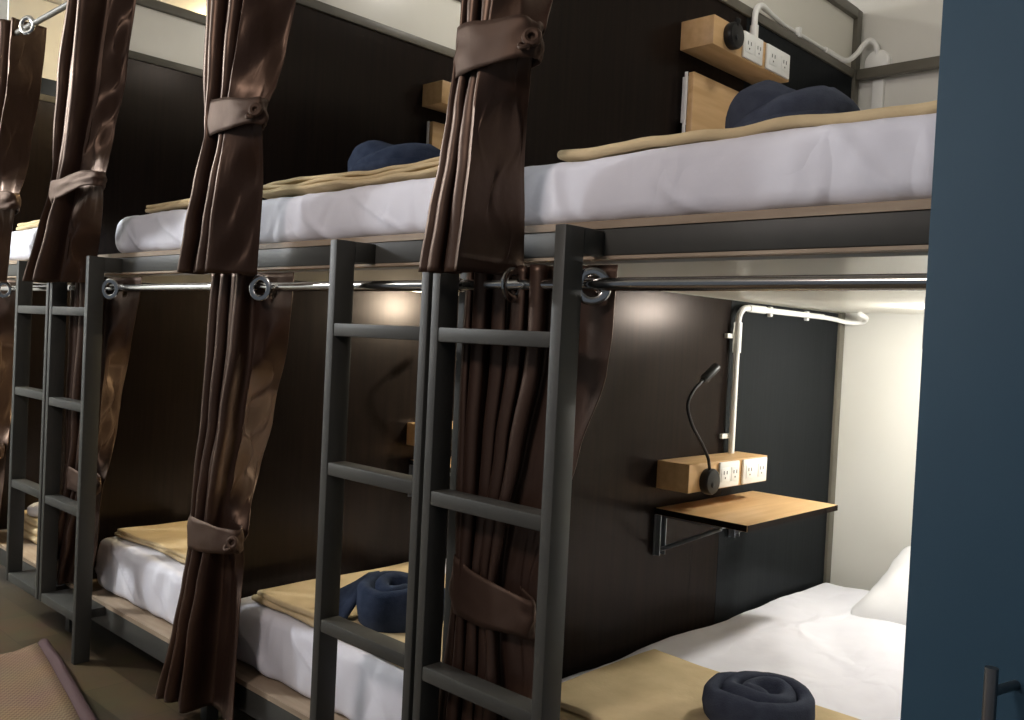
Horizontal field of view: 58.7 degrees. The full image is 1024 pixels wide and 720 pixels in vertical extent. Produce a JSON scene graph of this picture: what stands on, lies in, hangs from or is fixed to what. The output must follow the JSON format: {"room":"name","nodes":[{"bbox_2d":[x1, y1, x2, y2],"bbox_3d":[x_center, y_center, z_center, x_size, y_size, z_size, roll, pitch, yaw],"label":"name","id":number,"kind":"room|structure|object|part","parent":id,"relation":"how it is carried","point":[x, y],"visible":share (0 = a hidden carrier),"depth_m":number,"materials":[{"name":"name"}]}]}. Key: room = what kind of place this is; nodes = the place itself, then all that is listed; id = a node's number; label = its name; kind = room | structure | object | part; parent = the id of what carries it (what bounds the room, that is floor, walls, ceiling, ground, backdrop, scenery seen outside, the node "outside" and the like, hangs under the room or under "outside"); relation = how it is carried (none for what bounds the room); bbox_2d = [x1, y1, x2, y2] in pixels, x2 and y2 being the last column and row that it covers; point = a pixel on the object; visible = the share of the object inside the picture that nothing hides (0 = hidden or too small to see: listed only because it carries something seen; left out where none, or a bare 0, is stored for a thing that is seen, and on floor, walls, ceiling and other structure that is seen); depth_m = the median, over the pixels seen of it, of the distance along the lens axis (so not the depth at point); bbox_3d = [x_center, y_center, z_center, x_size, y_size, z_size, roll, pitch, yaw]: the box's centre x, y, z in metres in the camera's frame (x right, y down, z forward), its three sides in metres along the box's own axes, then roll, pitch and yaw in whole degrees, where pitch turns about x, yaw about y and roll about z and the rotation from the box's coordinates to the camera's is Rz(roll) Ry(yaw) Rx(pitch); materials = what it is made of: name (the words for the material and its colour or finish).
{"room":"dormitory","nodes":[
{"label":"dormitory","id":0,"kind":"room"},
{"bbox_2d":[0,0,205,19],"bbox_3d":[-0.521,-1.596,2.024,8.050,0.100,4.700,4,2,43],"label":"ceiling","id":1,"kind":"structure","parent":0,"point":[198,6],"depth_m":4.25,"materials":[{"name":"paint"}]},
{"bbox_2d":[14,1,66,35],"bbox_3d":[-0.963,-1.376,2.601,4.340,0.408,0.021,4,2,43],"label":"curtain rod","id":2,"kind":"object","parent":1,"relation":"hanging from","point":[62,7],"visible":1,"depth_m":3.26,"materials":[{"name":"silver metal"}]},
{"bbox_2d":[0,15,46,281],"bbox_3d":[-2.001,-0.811,3.610,0.704,0.995,0.164,4,2,43],"label":"curtain","id":3,"kind":"object","parent":2,"relation":"hanging from","point":[21,56],"visible":0.99,"depth_m":3.53,"materials":[{"name":"brown fabric"}]},
{"bbox_2d":[22,0,135,282],"bbox_3d":[-1.488,-0.748,3.117,0.555,0.961,0.170,4,2,43],"label":"curtain","id":4,"kind":"object","parent":2,"relation":"hanging from","point":[96,34],"visible":1,"depth_m":3.04,"materials":[{"name":"brown fabric"}]},
{"bbox_2d":[177,0,295,274],"bbox_3d":[-0.722,-0.701,2.393,0.375,0.945,0.150,4,2,43],"label":"curtain","id":5,"kind":"object","parent":2,"relation":"hanging from","point":[246,41],"visible":1,"depth_m":2.35,"materials":[{"name":"brown fabric"}]},
{"bbox_2d":[418,0,552,276],"bbox_3d":[-0.009,-0.645,1.752,0.298,0.958,0.194,4,2,43],"label":"curtain","id":6,"kind":"object","parent":2,"relation":"hanging from","point":[475,223],"visible":1,"depth_m":1.73,"materials":[{"name":"brown fabric"}]},
{"bbox_2d":[0,529,255,719],"bbox_3d":[-0.657,1.160,2.087,8.050,0.100,4.700,4,2,43],"label":"floor","id":7,"kind":"structure","parent":0,"point":[119,681],"depth_m":3.16,"materials":[{"name":"carpet"}]},
{"bbox_2d":[0,638,96,719],"bbox_3d":[-1.492,1.041,2.118,1.097,0.052,2.000,2,2,-36],"label":"rug","id":8,"kind":"object","parent":7,"relation":"on","point":[36,683],"visible":1,"depth_m":2.85,"materials":[{"name":"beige fabric"}]},
{"bbox_2d":[0,0,164,588],"bbox_3d":[-1.353,-0.309,4.473,1.083,2.655,1.901,4,2,43],"label":"bunk bed","id":9,"kind":"object","parent":7,"relation":"on","point":[34,191],"visible":0.02,"depth_m":4.27,"materials":[{"name":"grey paint"}]},
{"bbox_2d":[0,280,15,510],"bbox_3d":[-2.255,0.279,3.998,0.487,1.255,0.149,4,2,43],"label":"curtain","id":10,"kind":"object","parent":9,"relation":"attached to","point":[7,299],"visible":0.77,"depth_m":3.97,"materials":[{"name":"brown fabric"}]},
{"bbox_3d":[-1.988,-0.376,3.793,1.006,0.050,0.035,4,2,43],"label":"rail","id":11,"kind":"part","parent":9,"relation":"part of","materials":[{"name":"grey metal"}]},
{"bbox_2d":[9,228,37,260],"bbox_3d":[-1.335,-0.471,4.418,0.915,0.145,1.842,4,2,43],"label":"mattress","id":12,"kind":"object","parent":9,"relation":"on","point":[22,242],"visible":0.06,"depth_m":3.88,"materials":[{"name":"white fabric"}]},
{"bbox_2d":[16,220,39,230],"bbox_3d":[-1.856,-0.570,3.958,0.548,0.038,0.404,4,2,43],"label":"blanket","id":13,"kind":"object","parent":12,"relation":"on","point":[33,224],"visible":0.16,"depth_m":3.92,"materials":[{"name":"beige fabric"}]},
{"bbox_2d":[23,510,37,543],"bbox_3d":[-2.053,0.754,4.231,0.350,0.106,0.428,4,2,43],"label":"blanket","id":14,"kind":"object","parent":9,"relation":"on","point":[30,523],"visible":0.19,"depth_m":4.04,"materials":[{"name":"beige fabric"}]},
{"bbox_2d":[27,502,37,516],"bbox_3d":[-2.107,0.674,4.120,0.157,0.064,0.151,4,2,43],"label":"towel","id":15,"kind":"object","parent":14,"relation":"on","point":[32,510],"visible":0.17,"depth_m":4.06,"materials":[{"name":"white fabric"}]},
{"bbox_3d":[-1.967,-0.822,4.542,0.026,0.768,1.057,4,2,43],"label":"veneer panel","id":16,"kind":"part","parent":9,"relation":"part of","materials":[{"name":"brown wood"}]},
{"bbox_3d":[-2.050,0.867,3.821,1.006,0.072,0.035,4,2,43],"label":"rail","id":17,"kind":"part","parent":9,"relation":"part of","materials":[{"name":"grey metal"}]},
{"bbox_3d":[-2.018,0.220,4.566,0.026,1.149,1.057,4,2,43],"label":"veneer panel","id":18,"kind":"part","parent":9,"relation":"part of","materials":[{"name":"brown wood"}]},
{"bbox_2d":[5,260,65,598],"bbox_3d":[-1.806,0.248,3.503,0.344,1.257,0.114,4,2,43],"label":"ladder","id":19,"kind":"object","parent":9,"relation":"attached to","point":[27,580],"visible":0.54,"depth_m":3.57,"materials":[{"name":"grey metal"}]},
{"bbox_2d":[1,284,70,291],"bbox_3d":[-2.017,-0.294,3.748,1.050,0.030,0.030,4,2,43],"label":"curtain rod","id":20,"kind":"object","parent":9,"relation":"attached to","point":[36,288],"visible":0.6,"depth_m":3.62,"materials":[{"name":"silver metal"}]},
{"bbox_3d":[-1.672,-1.484,4.803,0.018,0.355,1.816,4,2,43],"label":"panel","id":21,"kind":"part","parent":9,"relation":"part of","materials":[{"name":"white laminate"}]},
{"bbox_3d":[-1.686,-1.214,4.809,0.042,0.030,1.816,4,2,43],"label":"partition rail","id":22,"kind":"part","parent":9,"relation":"part of","materials":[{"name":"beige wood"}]},
{"bbox_3d":[-1.684,-1.268,4.810,0.022,0.078,1.816,4,2,43],"label":"partition panel","id":23,"kind":"part","parent":9,"relation":"part of","materials":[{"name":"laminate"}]},
{"bbox_3d":[-1.339,-0.328,4.460,1.046,0.012,1.827,4,2,43],"label":"underside panel","id":24,"kind":"part","parent":9,"relation":"part of","materials":[{"name":"white laminate"}]},
{"bbox_2d":[65,0,458,662],"bbox_3d":[-0.597,-0.148,3.754,1.083,2.440,1.901,4,2,43],"label":"bunk bed","id":25,"kind":"object","parent":7,"relation":"on","point":[159,133],"visible":0.06,"depth_m":3.60,"materials":[{"name":"black wood"}]},
{"bbox_3d":[-1.614,-0.190,3.437,0.040,2.440,0.040,4,2,43],"label":"post","id":26,"kind":"part","parent":25,"relation":"part of","materials":[{"name":"grey metal"}]},
{"bbox_2d":[38,256,122,664],"bbox_3d":[-1.552,0.338,3.260,0.344,1.400,0.114,4,2,43],"label":"ladder","id":27,"kind":"object","parent":25,"relation":"attached to","point":[77,605],"visible":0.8,"depth_m":3.14,"materials":[{"name":"grey metal"}]},
{"bbox_3d":[-1.385,-0.329,3.155,0.026,0.048,0.060,4,2,43],"label":"hook arm","id":28,"kind":"part","parent":27,"relation":"part of","materials":[{"name":"grey paint"}]},
{"bbox_3d":[-1.288,0.921,3.100,1.006,0.072,0.035,4,2,43],"label":"rail","id":29,"kind":"part","parent":25,"relation":"part of","materials":[{"name":"grey metal"}]},
{"bbox_2d":[68,282,210,291],"bbox_3d":[-1.256,-0.240,3.027,1.050,0.030,0.030,4,2,43],"label":"curtain rod","id":30,"kind":"object","parent":25,"relation":"attached to","point":[168,286],"visible":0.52,"depth_m":2.87,"materials":[{"name":"silver metal"}]},
{"bbox_2d":[56,277,141,584],"bbox_3d":[-1.504,0.276,3.308,0.682,1.143,0.171,4,2,43],"label":"curtain","id":31,"kind":"object","parent":30,"relation":"hanging from","point":[119,311],"visible":0.61,"depth_m":3.29,"materials":[{"name":"brown fabric"}]},
{"bbox_2d":[95,536,184,623],"bbox_3d":[-0.616,0.791,3.736,0.905,0.195,1.801,4,2,43],"label":"mattress","id":32,"kind":"object","parent":25,"relation":"on","point":[149,578],"visible":0.12,"depth_m":3.15,"materials":[{"name":"white fabric"}]},
{"bbox_2d":[115,521,187,563],"bbox_3d":[-1.147,0.665,3.345,0.636,0.036,0.364,4,2,43],"label":"blanket","id":33,"kind":"object","parent":32,"relation":"on","point":[170,539],"visible":0.42,"depth_m":3.33,"materials":[{"name":"beige fabric"}]},
{"bbox_3d":[-1.227,-0.322,3.071,1.006,0.050,0.035,4,2,43],"label":"rail","id":34,"kind":"part","parent":25,"relation":"part of","materials":[{"name":"grey metal"}]},
{"bbox_2d":[115,209,186,252],"bbox_3d":[-0.517,-0.412,3.642,0.755,0.143,1.842,4,2,43],"label":"mattress","id":35,"kind":"object","parent":25,"relation":"on","point":[163,230],"visible":0.11,"depth_m":3.04,"materials":[{"name":"white fabric"}]},
{"bbox_2d":[145,198,189,212],"bbox_3d":[-0.964,-0.504,3.109,0.476,0.033,0.401,4,2,43],"label":"blanket","id":36,"kind":"object","parent":35,"relation":"on","point":[180,204],"visible":0.16,"depth_m":3.01,"materials":[{"name":"beige fabric"}]},
{"bbox_3d":[-1.206,-0.768,3.821,0.026,0.768,1.057,4,2,43],"label":"veneer panel","id":37,"kind":"part","parent":25,"relation":"part of","materials":[{"name":"brown wood"}]},
{"bbox_3d":[-1.257,0.274,3.845,0.026,1.149,1.057,4,2,43],"label":"veneer panel","id":38,"kind":"part","parent":25,"relation":"part of","materials":[{"name":"brown wood"}]},
{"bbox_3d":[-0.924,-1.160,4.088,0.042,0.030,1.816,4,2,43],"label":"partition rail","id":39,"kind":"part","parent":25,"relation":"part of","materials":[{"name":"grey metal"}]},
{"bbox_3d":[-0.920,-1.266,4.086,0.016,0.183,1.816,4,2,43],"label":"panel","id":40,"kind":"part","parent":25,"relation":"part of","materials":[{"name":"white laminate"}]},
{"bbox_3d":[-0.912,-1.375,4.082,0.046,0.035,1.816,4,2,43],"label":"rail","id":41,"kind":"part","parent":25,"relation":"part of","materials":[{"name":"grey metal"}]},
{"bbox_3d":[-0.578,-0.275,3.739,1.046,0.012,1.827,4,2,43],"label":"underside panel","id":42,"kind":"part","parent":25,"relation":"part of","materials":[{"name":"silver metal"}]},
{"bbox_2d":[200,0,836,719],"bbox_3d":[0.164,-0.094,3.033,1.083,2.440,1.901,4,2,43],"label":"bunk bed","id":43,"kind":"object","parent":7,"relation":"on","point":[353,73],"visible":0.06,"depth_m":2.95,"materials":[{"name":"black wood"}]},
{"bbox_3d":[-0.853,-0.136,2.716,0.040,2.440,0.040,4,2,43],"label":"post","id":44,"kind":"part","parent":43,"relation":"part of","materials":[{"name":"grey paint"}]},
{"bbox_3d":[-0.527,0.975,2.378,1.006,0.072,0.035,4,2,43],"label":"rail","id":45,"kind":"part","parent":43,"relation":"part of","materials":[{"name":"grey metal"}]},
{"bbox_2d":[208,280,421,290],"bbox_3d":[-0.495,-0.186,2.305,1.050,0.030,0.030,4,2,43],"label":"curtain rod","id":46,"kind":"object","parent":43,"relation":"attached to","point":[387,285],"visible":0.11,"depth_m":2.17,"materials":[{"name":"silver metal"}]},
{"bbox_2d":[155,272,293,719],"bbox_3d":[-0.785,0.390,2.620,0.564,1.270,0.224,4,2,43],"label":"curtain","id":47,"kind":"object","parent":46,"relation":"hanging from","point":[248,330],"visible":1,"depth_m":2.58,"materials":[{"name":"brown fabric"}]},
{"bbox_3d":[-0.466,-0.268,2.350,1.006,0.050,0.035,4,2,43],"label":"rail","id":48,"kind":"part","parent":43,"relation":"part of","materials":[{"name":"grey metal"}]},
{"bbox_2d":[237,563,445,719],"bbox_3d":[0.111,0.842,3.043,0.993,0.195,1.806,4,2,43],"label":"mattress","id":49,"kind":"object","parent":43,"relation":"on","point":[279,645],"visible":0.12,"depth_m":2.45,"materials":[{"name":"white fabric"}]},
{"bbox_2d":[251,562,445,668],"bbox_3d":[-0.272,0.719,2.628,0.805,0.044,0.613,4,2,43],"label":"blanket","id":50,"kind":"object","parent":49,"relation":"on","point":[297,600],"visible":0.22,"depth_m":2.64,"materials":[{"name":"beige fabric"}]},
{"bbox_2d":[339,571,444,632],"bbox_3d":[-0.357,0.651,2.449,0.367,0.149,0.219,3,1,0],"label":"towel","id":51,"kind":"object","parent":50,"relation":"on","point":[380,598],"visible":0.56,"depth_m":2.37,"materials":[{"name":"blue fabric"}]},
{"bbox_2d":[259,177,435,243],"bbox_3d":[0.159,-0.365,3.003,0.993,0.144,1.841,4,2,43],"label":"mattress","id":52,"kind":"object","parent":43,"relation":"on","point":[402,207],"visible":0.2,"depth_m":2.28,"materials":[{"name":"white fabric"}]},
{"bbox_2d":[263,156,439,198],"bbox_3d":[-0.293,-0.463,2.496,0.861,0.053,0.433,4,2,43],"label":"blanket","id":53,"kind":"object","parent":52,"relation":"on","point":[297,186],"visible":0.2,"depth_m":2.34,"materials":[{"name":"beige fabric"}]},
{"bbox_2d":[348,140,440,171],"bbox_3d":[-0.311,-0.540,2.541,0.327,0.137,0.246,4,2,38],"label":"towel","id":54,"kind":"object","parent":53,"relation":"on","point":[372,154],"visible":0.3,"depth_m":2.44,"materials":[{"name":"blue fabric"}]},
{"bbox_3d":[-0.495,0.328,3.124,0.026,1.149,1.057,4,2,43],"label":"veneer panel","id":55,"kind":"part","parent":43,"relation":"part of","materials":[{"name":"brown wood"}]},
{"bbox_3d":[-0.444,-0.714,3.100,0.026,0.768,1.057,4,2,43],"label":"veneer panel","id":56,"kind":"part","parent":43,"relation":"part of","materials":[{"name":"brown wood"}]},
{"bbox_2d":[310,233,432,719],"bbox_3d":[-0.288,0.366,2.064,0.354,1.277,0.114,4,2,43],"label":"ladder","id":57,"kind":"object","parent":43,"relation":"attached to","point":[329,627],"visible":0.68,"depth_m":2.12,"materials":[{"name":"grey metal"}]},
{"bbox_3d":[-0.358,-0.256,2.182,0.026,0.048,0.060,4,2,43],"label":"hook arm","id":58,"kind":"part","parent":57,"relation":"part of","materials":[{"name":"grey paint"}]},
{"bbox_3d":[-0.163,-1.106,3.367,0.042,0.030,1.816,4,2,43],"label":"partition rail","id":59,"kind":"part","parent":43,"relation":"part of","materials":[{"name":"green metal"}]},
{"bbox_3d":[-0.159,-1.212,3.365,0.016,0.183,1.816,4,2,43],"label":"panel","id":60,"kind":"part","parent":43,"relation":"part of","materials":[{"name":"white laminate"}]},
{"bbox_2d":[406,421,452,445],"bbox_3d":[-0.184,0.268,3.345,0.114,0.078,0.433,4,2,43],"label":"box","id":61,"kind":"object","parent":43,"relation":"attached to","point":[410,426],"visible":0.02,"depth_m":3.21,"materials":[{"name":"brown wood"}]},
{"bbox_2d":[408,458,450,496],"bbox_3d":[-0.081,0.432,3.341,0.285,0.133,0.542,4,2,43],"label":"shelf","id":62,"kind":"object","parent":43,"relation":"attached to","point":[411,461],"visible":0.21,"depth_m":3.23,"materials":[{"name":"brown wood"}]},
{"bbox_2d":[426,121,444,149],"bbox_3d":[-0.112,-0.690,3.397,0.047,0.287,0.552,4,2,43],"label":"shelf","id":63,"kind":"object","parent":43,"relation":"attached to","point":[435,130],"visible":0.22,"depth_m":3.19,"materials":[{"name":"brown wood"}]},
{"bbox_2d":[422,80,450,113],"bbox_3d":[-0.125,-0.923,3.317,0.114,0.078,0.433,4,2,43],"label":"box","id":64,"kind":"object","parent":43,"relation":"attached to","point":[435,96],"visible":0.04,"depth_m":3.16,"materials":[{"name":"brown wood"}]},
{"bbox_3d":[0.183,-0.221,3.017,1.046,0.012,1.827,4,2,43],"label":"underside panel","id":65,"kind":"part","parent":43,"relation":"part of","materials":[{"name":"white laminate"}]},
{"bbox_2d":[442,0,939,678],"bbox_3d":[0.925,-0.040,2.312,1.083,2.440,1.901,4,2,43],"label":"bunk bed","id":66,"kind":"object","parent":7,"relation":"on","point":[609,71],"visible":0.56,"depth_m":2.46,"materials":[{"name":"grey paint"}]},
{"bbox_3d":[-0.092,-0.082,1.995,0.040,2.440,0.040,4,2,43],"label":"post","id":67,"kind":"part","parent":66,"relation":"part of","materials":[{"name":"grey metal"}]},
{"bbox_2d":[412,224,604,719],"bbox_3d":[-0.026,0.446,1.814,0.354,1.400,0.114,4,2,43],"label":"ladder","id":68,"kind":"object","parent":66,"relation":"attached to","point":[572,242],"visible":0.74,"depth_m":1.71,"materials":[{"name":"grey metal"}]},
{"bbox_3d":[0.144,-0.220,1.705,0.026,0.048,0.060,4,2,43],"label":"hook arm","id":69,"kind":"part","parent":68,"relation":"part of","materials":[{"name":"grey paint"}]},
{"bbox_3d":[0.317,-0.660,2.378,0.026,0.768,1.057,4,2,43],"label":"veneer panel","id":70,"kind":"part","parent":66,"relation":"part of","materials":[{"name":"brown wood"}]},
{"bbox_3d":[0.266,0.382,2.402,0.026,1.149,1.057,4,2,43],"label":"veneer panel","id":71,"kind":"part","parent":66,"relation":"part of","materials":[{"name":"brown wood"}]},
{"bbox_2d":[458,273,926,291],"bbox_3d":[0.266,-0.133,1.584,1.050,0.030,0.030,4,2,43],"label":"curtain rod","id":72,"kind":"object","parent":66,"relation":"attached to","point":[897,281],"visible":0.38,"depth_m":1.47,"materials":[{"name":"silver metal"}]},
{"bbox_2d":[438,264,617,719],"bbox_3d":[-0.003,0.393,1.814,0.402,1.163,0.089,4,2,43],"label":"curtain","id":73,"kind":"object","parent":72,"relation":"hanging from","point":[493,585],"visible":0.8,"depth_m":1.84,"materials":[{"name":"brown fabric"}]},
{"bbox_2d":[680,71,738,132],"bbox_3d":[0.657,-0.638,2.684,0.047,0.287,0.552,4,2,43],"label":"shelf","id":74,"kind":"object","parent":66,"relation":"attached to","point":[705,103],"visible":0.35,"depth_m":2.51,"materials":[{"name":"brown wood"}]},
{"bbox_2d":[656,451,766,493],"bbox_3d":[0.590,0.322,2.636,0.114,0.078,0.433,4,2,43],"label":"box","id":75,"kind":"object","parent":66,"relation":"attached to","point":[682,474],"visible":0.98,"depth_m":2.56,"materials":[{"name":"brown wood"}]},
{"bbox_2d":[686,363,719,494],"bbox_3d":[0.515,0.188,2.451,0.038,0.362,0.190,4,2,43],"label":"reading lamp","id":76,"kind":"object","parent":75,"relation":"attached to","point":[709,481],"visible":1,"depth_m":2.47,"materials":[{"name":"black plastic"}]},
{"bbox_2d":[721,467,729,481],"bbox_3d":[0.602,0.324,2.568,0.002,0.040,0.042,4,2,43],"label":"socket","id":77,"kind":"object","parent":75,"relation":"attached to","point":[725,471],"depth_m":2.57,"materials":[{"name":"grey plastic"}]},
{"bbox_3d":[0.617,0.324,2.591,0.008,0.072,0.107,4,2,43],"label":"socket plate","id":78,"kind":"part","parent":75,"relation":"part of","materials":[{"name":"white plastic"}]},
{"bbox_2d":[731,466,738,480],"bbox_3d":[0.638,0.325,2.607,0.002,0.040,0.042,4,2,43],"label":"socket","id":79,"kind":"object","parent":75,"relation":"attached to","point":[734,469],"depth_m":2.61,"materials":[{"name":"grey plastic"}]},
{"bbox_2d":[746,464,753,478],"bbox_3d":[0.697,0.326,2.669,0.002,0.040,0.042,4,2,43],"label":"socket","id":80,"kind":"object","parent":75,"relation":"attached to","point":[749,467],"depth_m":2.67,"materials":[{"name":"grey plastic"}]},
{"bbox_3d":[0.718,0.327,2.698,0.008,0.072,0.140,4,2,43],"label":"socket plate","id":81,"kind":"part","parent":75,"relation":"part of","materials":[{"name":"white plastic"}]},
{"bbox_2d":[758,463,764,476],"bbox_3d":[0.745,0.328,2.720,0.002,0.040,0.042,4,2,43],"label":"socket","id":82,"kind":"object","parent":75,"relation":"attached to","point":[761,466],"depth_m":2.72,"materials":[{"name":"grey plastic"}]},
{"bbox_3d":[0.945,-0.167,2.296,1.046,0.012,1.827,4,2,43],"label":"underside panel","id":83,"kind":"part","parent":66,"relation":"part of","materials":[{"name":"white laminate"}]},
{"bbox_3d":[0.295,-0.214,1.629,1.006,0.050,0.035,4,2,43],"label":"rail","id":84,"kind":"part","parent":66,"relation":"part of","materials":[{"name":"grey metal"}]},
{"bbox_2d":[524,113,935,225],"bbox_3d":[0.918,-0.311,2.280,0.993,0.144,1.846,4,2,43],"label":"mattress","id":85,"kind":"object","parent":66,"relation":"on","point":[884,159],"visible":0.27,"depth_m":1.52,"materials":[{"name":"white fabric"}]},
{"bbox_2d":[557,100,936,161],"bbox_3d":[0.508,-0.396,1.732,0.775,0.038,0.427,4,2,43],"label":"blanket","id":86,"kind":"object","parent":85,"relation":"on","point":[808,120],"visible":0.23,"depth_m":1.55,"materials":[{"name":"beige fabric"}]},
{"bbox_2d":[725,80,859,128],"bbox_3d":[0.568,-0.482,1.847,0.275,0.166,0.242,4,2,35],"label":"towel","id":87,"kind":"object","parent":86,"relation":"on","point":[764,100],"visible":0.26,"depth_m":1.77,"materials":[{"name":"fabric"}]},
{"bbox_2d":[562,583,905,719],"bbox_3d":[0.874,0.884,2.323,0.993,0.219,1.803,4,2,43],"label":"mattress","id":88,"kind":"object","parent":66,"relation":"on","point":[851,665],"visible":0.52,"depth_m":2.48,"materials":[{"name":"white fabric"}]},
{"bbox_2d":[560,649,860,719],"bbox_3d":[0.412,0.771,1.975,0.640,0.039,0.494,4,2,43],"label":"blanket","id":89,"kind":"object","parent":88,"relation":"on","point":[653,684],"visible":0.57,"depth_m":2.05,"materials":[{"name":"beige fabric"}]},
{"bbox_2d":[702,671,814,719],"bbox_3d":[0.517,0.721,1.917,0.229,0.093,0.235,3,1,-4],"label":"towel","id":90,"kind":"object","parent":89,"relation":"on","point":[741,695],"visible":1,"depth_m":1.86,"materials":[{"name":"fabric"}]},
{"bbox_2d":[851,546,910,625],"bbox_3d":[1.453,0.742,2.731,0.423,0.252,0.739,2,2,-42],"label":"pillow","id":91,"kind":"object","parent":88,"relation":"on","point":[887,599],"visible":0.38,"depth_m":2.84,"materials":[{"name":"white fabric"}]},
{"bbox_2d":[680,14,789,84],"bbox_3d":[0.652,-0.880,2.612,0.114,0.078,0.433,4,2,43],"label":"box","id":92,"kind":"object","parent":66,"relation":"attached to","point":[702,38],"visible":0.97,"depth_m":2.55,"materials":[{"name":"brown wood"}]},
{"bbox_2d":[723,18,743,49],"bbox_3d":[0.606,-0.885,2.471,0.033,0.081,0.072,4,2,43],"label":"reading lamp","id":93,"kind":"object","parent":92,"relation":"attached to","point":[733,34],"visible":1,"depth_m":2.46,"materials":[{"name":"black plastic"}]},
{"bbox_2d":[745,36,753,54],"bbox_3d":[0.663,-0.878,2.543,0.002,0.040,0.042,4,2,43],"label":"socket","id":94,"kind":"object","parent":92,"relation":"attached to","point":[749,40],"depth_m":2.54,"materials":[{"name":"grey plastic"}]},
{"bbox_3d":[0.678,-0.878,2.566,0.008,0.072,0.107,4,2,43],"label":"socket plate","id":95,"kind":"part","parent":92,"relation":"part of","materials":[{"name":"white plastic"}]},
{"bbox_2d":[755,42,762,58],"bbox_3d":[0.700,-0.877,2.582,0.002,0.040,0.042,4,2,43],"label":"socket","id":96,"kind":"object","parent":92,"relation":"attached to","point":[758,45],"depth_m":2.58,"materials":[{"name":"grey plastic"}]},
{"bbox_2d":[769,50,776,66],"bbox_3d":[0.759,-0.876,2.644,0.002,0.040,0.042,4,2,43],"label":"socket","id":97,"kind":"object","parent":92,"relation":"attached to","point":[772,53],"depth_m":2.64,"materials":[{"name":"grey plastic"}]},
{"bbox_3d":[0.780,-0.875,2.673,0.008,0.072,0.140,4,2,43],"label":"socket plate","id":98,"kind":"part","parent":92,"relation":"part of","materials":[{"name":"white plastic"}]},
{"bbox_2d":[781,56,787,72],"bbox_3d":[0.807,-0.875,2.695,0.002,0.040,0.042,4,2,43],"label":"socket","id":99,"kind":"object","parent":92,"relation":"attached to","point":[784,59],"depth_m":2.69,"materials":[{"name":"grey plastic"}]},
{"bbox_2d":[652,491,837,555],"bbox_3d":[0.680,0.486,2.620,0.285,0.133,0.542,4,2,43],"label":"shelf","id":100,"kind":"object","parent":66,"relation":"attached to","point":[748,511],"visible":1,"depth_m":2.53,"materials":[{"name":"brown wood"}]},
{"bbox_3d":[0.483,0.435,2.460,0.204,0.005,0.020,4,2,43],"label":"arm","id":101,"kind":"part","parent":100,"relation":"part of","materials":[{"name":"grey metal"}]},
{"bbox_3d":[0.891,0.397,3.063,0.026,1.149,0.759,4,2,43],"label":"partition panel","id":102,"kind":"part","parent":66,"relation":"part of","materials":[{"name":"laminate"}]},
{"bbox_3d":[0.598,-1.052,2.646,0.042,0.030,1.816,4,2,43],"label":"partition rail","id":103,"kind":"part","parent":66,"relation":"part of","materials":[{"name":"green metal"}]},
{"bbox_2d":[719,305,868,452],"bbox_3d":[0.929,0.055,3.017,0.801,0.469,0.105,2,2,-39],"label":"cable conduit","id":104,"kind":"object","parent":66,"relation":"attached to","point":[737,333],"visible":1,"depth_m":2.76,"materials":[{"name":"white plastic"}]},
{"bbox_3d":[0.602,-1.158,2.644,0.016,0.183,1.816,4,2,43],"label":"panel","id":105,"kind":"part","parent":66,"relation":"part of","materials":[{"name":"white laminate"}]},
{"bbox_3d":[0.942,-0.644,3.039,0.026,0.768,0.759,4,2,43],"label":"partition panel","id":106,"kind":"part","parent":66,"relation":"part of","materials":[{"name":"laminate"}]},
{"bbox_2d":[750,3,879,62],"bbox_3d":[1.000,-1.039,3.026,0.809,0.252,0.082,2,2,-43],"label":"cable conduit","id":107,"kind":"object","parent":66,"relation":"attached to","point":[754,27],"visible":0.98,"depth_m":2.97,"materials":[{"name":"white plastic"}]},
{"bbox_3d":[0.610,-1.267,2.639,0.046,0.035,1.816,4,2,43],"label":"rail","id":108,"kind":"part","parent":66,"relation":"part of","materials":[{"name":"grey metal"}]},
{"bbox_3d":[1.188,-0.051,3.344,0.046,2.440,0.040,4,2,43],"label":"post","id":109,"kind":"part","parent":66,"relation":"part of","materials":[{"name":"grey metal"}]},
{"bbox_3d":[1.618,-1.006,2.961,1.000,0.037,0.034,4,2,43],"label":"rail","id":110,"kind":"part","parent":66,"relation":"part of","materials":[{"name":"grey metal"}]},
{"bbox_2d":[900,0,1023,719],"bbox_3d":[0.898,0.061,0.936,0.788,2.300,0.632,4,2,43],"label":"door","id":111,"kind":"structure","parent":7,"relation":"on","point":[964,651],"depth_m":0.99,"materials":[{"name":"blue paint"}]},
{"bbox_3d":[0.491,0.440,0.926,0.053,0.263,0.013,2,2,-33],"label":"handle","id":112,"kind":"part","parent":111,"relation":"part of","materials":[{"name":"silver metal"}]},
{"bbox_2d":[830,0,942,590],"bbox_3d":[0.973,-0.180,3.706,8.050,2.660,0.155,4,2,43],"label":"wall","id":113,"kind":"structure","parent":0,"point":[882,356],"depth_m":3.26,"materials":[{"name":"white paint"}]},
{"bbox_2d":[871,79,884,108],"bbox_3d":[1.302,-0.625,3.285,0.040,0.762,0.019,4,2,43],"label":"cable trunking","id":114,"kind":"object","parent":113,"relation":"attached to","point":[878,87],"visible":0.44,"depth_m":3.27,"materials":[{"name":"white plastic"}]},
{"bbox_2d":[865,50,891,67],"bbox_3d":[1.315,-1.068,3.275,0.092,0.092,0.030,4,2,43],"label":"junction box","id":115,"kind":"object","parent":113,"relation":"attached to","point":[883,57],"visible":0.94,"depth_m":3.26,"materials":[{"name":"white plastic"}]}
]}

